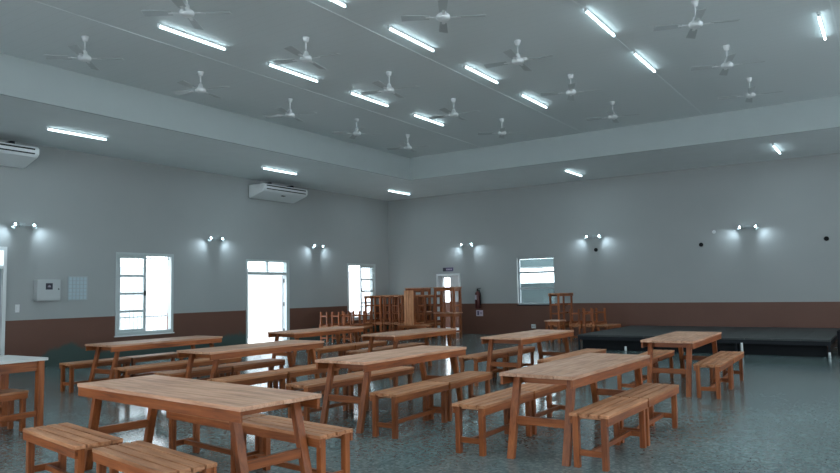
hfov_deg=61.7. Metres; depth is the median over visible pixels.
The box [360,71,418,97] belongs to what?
ceiling fan
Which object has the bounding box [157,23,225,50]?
tube light
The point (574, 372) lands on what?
trestle table
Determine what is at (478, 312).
card
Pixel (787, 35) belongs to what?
ceiling
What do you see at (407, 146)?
ceiling fan
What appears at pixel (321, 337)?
slatted bench
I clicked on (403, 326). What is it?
slatted bench
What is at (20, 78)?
ceiling bulkhead
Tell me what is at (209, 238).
wall sconce
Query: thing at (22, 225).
wall sconce
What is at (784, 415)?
floor
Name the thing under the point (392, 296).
slatted bench
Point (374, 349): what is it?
slatted bench
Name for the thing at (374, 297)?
slatted bench
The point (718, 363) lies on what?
slatted bench
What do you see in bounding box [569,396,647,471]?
slatted bench
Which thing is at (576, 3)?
trim
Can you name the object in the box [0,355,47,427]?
table
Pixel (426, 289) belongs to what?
table
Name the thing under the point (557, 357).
slatted bench
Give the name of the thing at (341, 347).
slatted bench
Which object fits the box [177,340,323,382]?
trestle table
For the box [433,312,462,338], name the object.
table
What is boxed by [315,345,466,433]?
trestle table
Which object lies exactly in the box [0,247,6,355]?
door
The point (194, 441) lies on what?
slatted bench
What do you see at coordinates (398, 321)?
slatted bench
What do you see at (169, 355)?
slatted bench
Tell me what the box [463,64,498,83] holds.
tube light
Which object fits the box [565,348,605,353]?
slatted bench
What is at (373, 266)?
window
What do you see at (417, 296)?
slatted bench
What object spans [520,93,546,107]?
tube light
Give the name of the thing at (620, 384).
slatted bench
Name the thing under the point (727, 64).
ceiling fan
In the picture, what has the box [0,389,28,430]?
slatted bench
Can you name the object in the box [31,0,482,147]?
trim
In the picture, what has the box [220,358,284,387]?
slatted bench
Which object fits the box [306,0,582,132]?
trim
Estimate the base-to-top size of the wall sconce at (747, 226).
0.139 m
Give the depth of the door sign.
24.65 m
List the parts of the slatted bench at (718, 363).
leg, leg, seat, leg, rail, leg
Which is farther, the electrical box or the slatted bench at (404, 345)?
the electrical box
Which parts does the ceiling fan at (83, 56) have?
blade, blade, motor, blade, blade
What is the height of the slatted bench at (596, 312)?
0.452 m
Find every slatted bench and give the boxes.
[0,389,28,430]
[23,422,122,472]
[59,357,130,392]
[92,440,216,472]
[113,361,187,378]
[123,352,182,376]
[154,365,231,377]
[166,411,265,472]
[178,357,241,379]
[207,370,287,389]
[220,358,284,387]
[242,415,352,472]
[271,364,339,394]
[285,374,363,421]
[306,344,354,364]
[319,311,349,326]
[319,327,349,341]
[331,311,360,326]
[332,332,360,342]
[342,311,372,326]
[343,326,372,342]
[344,340,386,355]
[346,347,392,372]
[348,366,413,410]
[364,295,388,308]
[365,309,388,322]
[365,324,389,333]
[369,381,448,438]
[373,295,397,308]
[373,309,397,322]
[373,323,389,332]
[378,295,400,307]
[379,307,400,319]
[382,295,403,308]
[382,343,424,364]
[383,309,403,322]
[383,323,407,331]
[391,295,416,308]
[391,309,416,323]
[391,324,416,330]
[397,324,431,339]
[400,295,426,308]
[401,308,426,323]
[404,290,420,324]
[416,295,440,308]
[417,309,440,323]
[417,323,440,328]
[425,371,491,420]
[452,389,533,456]
[458,351,507,385]
[493,346,534,376]
[506,383,566,434]
[537,354,580,391]
[548,293,572,308]
[549,308,573,324]
[549,324,573,340]
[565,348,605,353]
[569,308,591,324]
[569,325,591,341]
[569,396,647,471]
[582,308,606,324]
[582,324,605,332]
[596,324,620,330]
[614,383,678,445]
[617,356,657,389]
[638,350,673,382]
[693,357,732,398]
[709,351,743,388]
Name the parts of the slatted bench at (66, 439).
leg, rail, leg, seat, leg, leg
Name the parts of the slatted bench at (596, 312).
leg, leg, seat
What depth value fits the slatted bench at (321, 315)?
21.29 m
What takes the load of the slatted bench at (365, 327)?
on the floor
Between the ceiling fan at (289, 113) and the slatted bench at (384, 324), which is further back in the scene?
the slatted bench at (384, 324)
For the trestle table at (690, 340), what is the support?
on the floor
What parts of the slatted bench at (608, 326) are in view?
seat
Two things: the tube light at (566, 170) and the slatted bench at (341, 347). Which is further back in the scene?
the tube light at (566, 170)
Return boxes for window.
[114,252,173,336]
[347,263,376,320]
[517,256,554,305]
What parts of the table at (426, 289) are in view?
leg, leg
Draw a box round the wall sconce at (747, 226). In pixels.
[737,225,758,229]
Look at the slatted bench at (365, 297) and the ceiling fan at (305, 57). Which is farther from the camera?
the slatted bench at (365, 297)
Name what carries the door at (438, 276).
in the wall at (649, 267)
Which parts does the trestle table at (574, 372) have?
leg, leg, leg, leg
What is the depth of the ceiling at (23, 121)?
17.91 m
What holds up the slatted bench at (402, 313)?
on the slatted bench
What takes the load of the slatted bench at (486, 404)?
on the floor
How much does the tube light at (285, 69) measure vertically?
0.066 m
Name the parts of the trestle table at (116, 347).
leg, leg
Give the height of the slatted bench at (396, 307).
0.452 m
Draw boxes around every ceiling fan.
[44,35,123,70]
[141,0,230,29]
[173,71,227,97]
[264,98,311,121]
[273,36,339,68]
[333,119,380,138]
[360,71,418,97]
[387,134,423,151]
[401,0,484,32]
[429,98,477,119]
[478,118,521,138]
[484,40,551,70]
[541,74,601,100]
[586,101,637,122]
[653,0,739,38]
[691,45,764,75]
[718,77,782,102]
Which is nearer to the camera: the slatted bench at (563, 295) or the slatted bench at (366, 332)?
the slatted bench at (563, 295)
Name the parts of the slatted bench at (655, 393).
leg, seat, leg, leg, rail, leg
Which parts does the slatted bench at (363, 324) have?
leg, rail, leg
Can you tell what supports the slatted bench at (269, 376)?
on the floor
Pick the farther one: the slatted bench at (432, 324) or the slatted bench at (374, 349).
the slatted bench at (432, 324)
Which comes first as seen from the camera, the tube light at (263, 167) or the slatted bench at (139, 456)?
the slatted bench at (139, 456)
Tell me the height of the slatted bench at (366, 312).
0.452 m
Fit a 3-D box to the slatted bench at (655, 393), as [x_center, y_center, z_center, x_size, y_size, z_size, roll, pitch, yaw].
[2.329,1.791,7.160,0.345,0.452,1.066,-4,-5,35]
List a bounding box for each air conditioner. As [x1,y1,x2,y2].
[0,141,38,167]
[249,182,307,202]
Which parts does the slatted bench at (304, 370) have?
leg, leg, seat, rail, leg, leg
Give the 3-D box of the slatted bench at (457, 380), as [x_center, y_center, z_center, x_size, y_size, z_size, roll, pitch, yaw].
[0.494,1.934,8.592,0.345,0.452,1.066,-4,-5,33]
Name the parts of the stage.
deck frame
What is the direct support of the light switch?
attached to the wall at (85, 209)
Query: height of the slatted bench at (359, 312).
0.452 m
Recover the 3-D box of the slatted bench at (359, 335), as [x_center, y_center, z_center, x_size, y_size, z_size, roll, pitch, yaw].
[-2.238,2.964,21.391,0.345,0.452,1.066,-4,-5,34]
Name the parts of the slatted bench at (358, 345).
seat, rail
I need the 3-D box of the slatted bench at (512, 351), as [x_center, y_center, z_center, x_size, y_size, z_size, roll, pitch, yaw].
[1.657,2.204,12.391,0.345,0.452,1.066,-4,-5,34]
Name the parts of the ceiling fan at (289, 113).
blade, blade, motor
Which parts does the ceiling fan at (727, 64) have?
blade, blade, motor, blade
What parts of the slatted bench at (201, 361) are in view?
seat, rail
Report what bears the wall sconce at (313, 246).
attached to the wall at (85, 209)
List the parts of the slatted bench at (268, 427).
leg, rail, seat, leg, rail, leg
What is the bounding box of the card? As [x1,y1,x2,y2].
[476,310,482,315]
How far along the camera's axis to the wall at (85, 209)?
18.18 m
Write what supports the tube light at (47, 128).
attached to the ceiling at (23, 121)
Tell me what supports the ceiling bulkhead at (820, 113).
attached to the ceiling at (787, 35)
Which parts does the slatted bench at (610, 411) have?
leg, leg, seat, leg, rail, leg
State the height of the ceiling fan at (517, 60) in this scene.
0.385 m
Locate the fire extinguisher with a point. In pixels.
(477, 294)
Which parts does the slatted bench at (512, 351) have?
seat, rail, leg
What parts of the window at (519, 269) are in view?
sill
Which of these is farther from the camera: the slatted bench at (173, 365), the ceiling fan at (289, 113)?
the ceiling fan at (289, 113)
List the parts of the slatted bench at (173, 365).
leg, seat, rail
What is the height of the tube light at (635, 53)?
0.066 m
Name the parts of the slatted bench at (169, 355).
leg, seat, rail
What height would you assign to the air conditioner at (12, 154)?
0.470 m
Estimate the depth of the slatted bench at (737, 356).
10.83 m
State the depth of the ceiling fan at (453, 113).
14.86 m
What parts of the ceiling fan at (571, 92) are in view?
blade, blade, motor, blade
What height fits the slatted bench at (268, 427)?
0.452 m
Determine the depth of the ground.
23.26 m
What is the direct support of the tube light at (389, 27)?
attached to the ceiling at (787, 35)
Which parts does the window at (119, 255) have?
sash, sill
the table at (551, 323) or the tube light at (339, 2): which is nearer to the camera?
the tube light at (339, 2)
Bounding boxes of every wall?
[0,139,388,365]
[120,266,369,330]
[388,153,839,341]
[521,282,554,302]
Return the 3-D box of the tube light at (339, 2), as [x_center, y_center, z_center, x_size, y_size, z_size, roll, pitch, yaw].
[-1.401,-3.276,9.341,0.040,0.066,1.284,-4,-5,34]
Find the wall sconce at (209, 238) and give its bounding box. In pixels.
[208,237,223,241]
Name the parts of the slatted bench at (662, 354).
seat, rail, leg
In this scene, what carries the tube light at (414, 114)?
attached to the ceiling at (787, 35)
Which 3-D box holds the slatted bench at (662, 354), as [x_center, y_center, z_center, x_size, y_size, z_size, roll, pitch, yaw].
[3.757,2.073,11.178,0.345,0.452,1.066,-4,-5,32]
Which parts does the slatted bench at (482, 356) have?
leg, leg, seat, rail, leg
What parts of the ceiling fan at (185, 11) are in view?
blade, blade, motor, blade, blade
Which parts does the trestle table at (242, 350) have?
leg, leg, leg, leg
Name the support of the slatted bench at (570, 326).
on the floor
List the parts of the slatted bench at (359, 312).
leg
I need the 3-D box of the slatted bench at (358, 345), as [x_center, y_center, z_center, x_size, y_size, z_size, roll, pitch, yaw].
[-1.132,2.419,14.544,0.345,0.452,1.066,-4,-5,33]
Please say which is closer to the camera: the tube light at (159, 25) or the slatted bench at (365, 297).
the tube light at (159, 25)
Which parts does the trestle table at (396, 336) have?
leg, leg, leg, leg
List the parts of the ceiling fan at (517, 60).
blade, blade, motor, blade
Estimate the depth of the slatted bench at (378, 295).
24.70 m
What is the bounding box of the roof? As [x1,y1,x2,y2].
[520,258,553,268]
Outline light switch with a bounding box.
[15,304,19,312]
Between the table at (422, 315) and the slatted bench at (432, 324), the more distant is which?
the table at (422, 315)
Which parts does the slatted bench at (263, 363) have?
seat, rail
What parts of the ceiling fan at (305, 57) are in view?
blade, blade, motor, blade, blade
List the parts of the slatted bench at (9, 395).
leg, rail, seat, leg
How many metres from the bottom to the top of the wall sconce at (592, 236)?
0.139 m
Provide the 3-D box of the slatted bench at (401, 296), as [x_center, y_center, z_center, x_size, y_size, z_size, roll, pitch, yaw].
[-0.195,2.142,22.982,0.345,0.452,1.066,-4,-5,34]
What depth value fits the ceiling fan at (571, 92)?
13.34 m
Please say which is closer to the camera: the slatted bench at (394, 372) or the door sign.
the slatted bench at (394, 372)
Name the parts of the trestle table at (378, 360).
leg, leg, leg, leg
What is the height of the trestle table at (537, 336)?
0.752 m
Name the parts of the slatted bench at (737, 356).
seat, rail, leg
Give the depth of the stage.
16.15 m
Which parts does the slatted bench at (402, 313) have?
leg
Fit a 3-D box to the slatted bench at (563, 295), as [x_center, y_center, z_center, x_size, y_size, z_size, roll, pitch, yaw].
[4.098,1.868,20.420,0.345,0.452,1.066,-4,-5,34]
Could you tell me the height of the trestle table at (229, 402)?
0.752 m
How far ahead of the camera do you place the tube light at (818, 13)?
10.93 m
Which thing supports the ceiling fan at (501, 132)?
hanging from the ceiling at (787, 35)
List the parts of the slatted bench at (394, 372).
leg, leg, seat, rail, leg, leg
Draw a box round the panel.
[67,276,87,300]
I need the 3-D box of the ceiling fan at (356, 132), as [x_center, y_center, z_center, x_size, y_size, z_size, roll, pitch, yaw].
[-1.484,-2.566,16.497,0.899,0.385,0.899,-3,-5,27]
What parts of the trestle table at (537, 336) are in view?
leg, leg, leg, leg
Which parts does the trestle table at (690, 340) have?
leg, leg, leg, leg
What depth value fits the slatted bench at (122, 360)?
11.26 m
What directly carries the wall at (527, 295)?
on the ground
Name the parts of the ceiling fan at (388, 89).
blade, blade, motor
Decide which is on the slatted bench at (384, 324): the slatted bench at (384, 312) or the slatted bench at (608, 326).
the slatted bench at (384, 312)
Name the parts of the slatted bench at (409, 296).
seat, rail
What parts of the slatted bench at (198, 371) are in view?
rail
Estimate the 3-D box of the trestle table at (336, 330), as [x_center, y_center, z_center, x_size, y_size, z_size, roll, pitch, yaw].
[-2.077,2.271,14.351,0.705,0.752,2.178,-4,-5,33]
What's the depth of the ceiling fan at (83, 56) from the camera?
10.90 m
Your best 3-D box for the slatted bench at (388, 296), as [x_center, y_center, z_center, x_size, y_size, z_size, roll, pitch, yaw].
[-0.801,2.187,23.422,0.345,0.452,1.066,-4,-5,34]
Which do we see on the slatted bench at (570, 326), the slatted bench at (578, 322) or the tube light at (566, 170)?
the slatted bench at (578, 322)
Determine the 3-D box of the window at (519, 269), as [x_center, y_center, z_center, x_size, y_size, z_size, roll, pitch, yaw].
[3.783,1.456,22.856,1.320,1.575,0.200,-4,-5,34]
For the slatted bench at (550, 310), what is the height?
0.452 m
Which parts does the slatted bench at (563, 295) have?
leg, leg, seat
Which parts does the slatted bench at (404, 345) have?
seat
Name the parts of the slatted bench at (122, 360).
leg, leg, seat, rail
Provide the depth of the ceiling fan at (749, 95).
13.78 m
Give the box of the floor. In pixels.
[0,333,839,472]
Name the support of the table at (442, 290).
on the table at (442, 315)
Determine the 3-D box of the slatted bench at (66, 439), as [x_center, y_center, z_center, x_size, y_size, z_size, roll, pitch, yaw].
[-2.697,1.748,5.422,1.066,0.452,0.345,-5,-6,43]
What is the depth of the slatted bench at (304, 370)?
9.79 m
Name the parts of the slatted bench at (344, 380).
leg, leg, seat, rail, leg, leg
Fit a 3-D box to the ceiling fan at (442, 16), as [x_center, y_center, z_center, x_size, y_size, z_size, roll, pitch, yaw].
[0.313,-3.130,9.565,0.899,0.385,0.899,3,-6,-42]
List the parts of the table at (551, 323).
leg, leg, leg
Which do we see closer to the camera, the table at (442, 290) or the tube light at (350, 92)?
the tube light at (350, 92)
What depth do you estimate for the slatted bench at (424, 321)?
22.26 m
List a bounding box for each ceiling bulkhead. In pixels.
[0,53,409,179]
[410,95,839,179]
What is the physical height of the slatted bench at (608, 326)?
0.452 m
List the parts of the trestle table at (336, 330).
leg, leg, leg, leg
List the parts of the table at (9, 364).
leg, leg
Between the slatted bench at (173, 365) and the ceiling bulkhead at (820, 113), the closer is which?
the slatted bench at (173, 365)
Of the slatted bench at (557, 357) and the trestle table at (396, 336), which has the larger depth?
the trestle table at (396, 336)
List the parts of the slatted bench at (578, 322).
leg, leg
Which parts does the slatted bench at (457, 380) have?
leg, leg, seat, rail, leg, leg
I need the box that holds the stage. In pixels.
[578,325,839,357]
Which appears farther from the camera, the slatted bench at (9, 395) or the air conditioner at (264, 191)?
the air conditioner at (264, 191)
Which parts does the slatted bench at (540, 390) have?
seat, leg, leg, rail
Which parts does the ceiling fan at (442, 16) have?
blade, motor, blade, blade, blade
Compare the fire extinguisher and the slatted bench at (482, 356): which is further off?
the fire extinguisher
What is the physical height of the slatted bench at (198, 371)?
0.452 m
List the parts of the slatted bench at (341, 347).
leg, seat, rail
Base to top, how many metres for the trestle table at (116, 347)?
0.752 m
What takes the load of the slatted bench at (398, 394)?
on the floor
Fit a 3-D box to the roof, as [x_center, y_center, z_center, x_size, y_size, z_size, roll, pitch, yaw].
[8.365,0.833,25.522,11.500,0.290,2.400,-4,-5,34]
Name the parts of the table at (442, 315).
leg, leg, leg, leg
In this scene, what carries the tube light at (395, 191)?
attached to the ceiling at (23, 121)
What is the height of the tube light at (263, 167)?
0.066 m
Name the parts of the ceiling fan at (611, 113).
blade, motor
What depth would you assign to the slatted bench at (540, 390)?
7.62 m
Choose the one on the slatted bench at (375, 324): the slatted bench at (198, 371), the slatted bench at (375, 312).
the slatted bench at (375, 312)
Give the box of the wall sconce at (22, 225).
[10,223,36,229]
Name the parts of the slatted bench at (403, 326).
rail, seat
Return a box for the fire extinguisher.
[475,289,480,308]
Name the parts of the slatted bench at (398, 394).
leg, leg, seat, rail, leg, leg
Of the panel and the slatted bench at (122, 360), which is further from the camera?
the panel
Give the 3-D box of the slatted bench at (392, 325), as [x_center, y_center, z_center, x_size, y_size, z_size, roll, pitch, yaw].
[-0.489,3.065,23.122,0.345,0.452,1.066,-4,-5,34]
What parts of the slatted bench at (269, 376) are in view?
seat, rail, leg, leg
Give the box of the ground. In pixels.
[248,337,271,343]
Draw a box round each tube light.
[46,127,106,140]
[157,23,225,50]
[262,166,296,174]
[267,62,318,82]
[330,0,346,7]
[349,91,388,106]
[387,25,434,51]
[387,189,409,194]
[413,113,443,125]
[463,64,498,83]
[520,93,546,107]
[564,169,581,176]
[584,7,615,36]
[633,50,655,72]
[772,143,780,153]
[817,12,826,40]
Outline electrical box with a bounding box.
[34,280,60,300]
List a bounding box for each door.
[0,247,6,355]
[246,259,289,343]
[436,273,460,327]
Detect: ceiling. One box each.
[0,0,839,157]
[0,95,839,200]
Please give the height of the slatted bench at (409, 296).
1.066 m
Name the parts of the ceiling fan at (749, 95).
blade, motor, blade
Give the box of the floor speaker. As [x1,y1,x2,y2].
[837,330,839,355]
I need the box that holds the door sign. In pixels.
[443,267,452,270]
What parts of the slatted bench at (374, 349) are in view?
seat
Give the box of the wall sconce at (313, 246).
[312,245,323,248]
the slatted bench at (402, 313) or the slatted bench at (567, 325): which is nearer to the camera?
the slatted bench at (567, 325)
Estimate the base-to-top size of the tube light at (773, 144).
0.066 m
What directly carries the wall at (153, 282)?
on the ground
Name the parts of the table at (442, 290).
leg, leg, post, post, leg, leg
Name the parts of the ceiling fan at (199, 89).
blade, blade, motor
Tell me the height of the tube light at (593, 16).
0.066 m
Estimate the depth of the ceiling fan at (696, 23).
9.99 m
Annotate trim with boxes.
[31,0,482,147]
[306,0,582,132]
[572,0,703,114]
[829,0,839,45]
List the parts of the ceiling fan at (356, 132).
blade, motor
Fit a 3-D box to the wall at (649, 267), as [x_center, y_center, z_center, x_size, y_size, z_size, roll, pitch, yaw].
[8.032,-0.048,20.159,22.000,5.900,0.250,-4,-5,34]
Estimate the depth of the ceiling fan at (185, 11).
9.23 m
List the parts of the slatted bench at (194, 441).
leg, leg, rail, seat, leg, leg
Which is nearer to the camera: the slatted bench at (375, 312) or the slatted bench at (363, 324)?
the slatted bench at (363, 324)
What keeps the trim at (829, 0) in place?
attached to the ceiling at (787, 35)
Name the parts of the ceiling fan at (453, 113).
blade, blade, motor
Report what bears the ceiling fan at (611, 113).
hanging from the ceiling at (787, 35)
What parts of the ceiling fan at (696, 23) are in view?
blade, blade, motor, blade, blade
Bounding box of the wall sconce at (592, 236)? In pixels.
[584,235,601,238]
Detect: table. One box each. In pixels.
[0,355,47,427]
[77,375,321,472]
[85,336,222,381]
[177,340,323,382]
[267,326,363,369]
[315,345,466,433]
[361,328,456,379]
[404,287,431,310]
[406,311,431,329]
[433,287,461,312]
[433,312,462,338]
[481,329,573,371]
[499,353,649,466]
[544,320,565,342]
[640,331,721,396]
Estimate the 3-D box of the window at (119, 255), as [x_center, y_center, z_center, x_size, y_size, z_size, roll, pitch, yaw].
[-6.933,1.440,17.606,0.267,2.040,1.670,-4,-5,34]
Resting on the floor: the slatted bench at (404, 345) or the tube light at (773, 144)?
the slatted bench at (404, 345)
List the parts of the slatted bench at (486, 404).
leg, leg, seat, leg, rail, leg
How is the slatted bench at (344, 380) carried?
on the floor
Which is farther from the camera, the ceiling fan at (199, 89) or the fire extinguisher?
the fire extinguisher
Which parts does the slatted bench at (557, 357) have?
seat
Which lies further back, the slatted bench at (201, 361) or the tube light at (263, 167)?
the tube light at (263, 167)
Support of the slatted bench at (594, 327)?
on the floor
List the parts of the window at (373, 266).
sash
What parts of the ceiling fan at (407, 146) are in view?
motor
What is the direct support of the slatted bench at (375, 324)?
on the floor

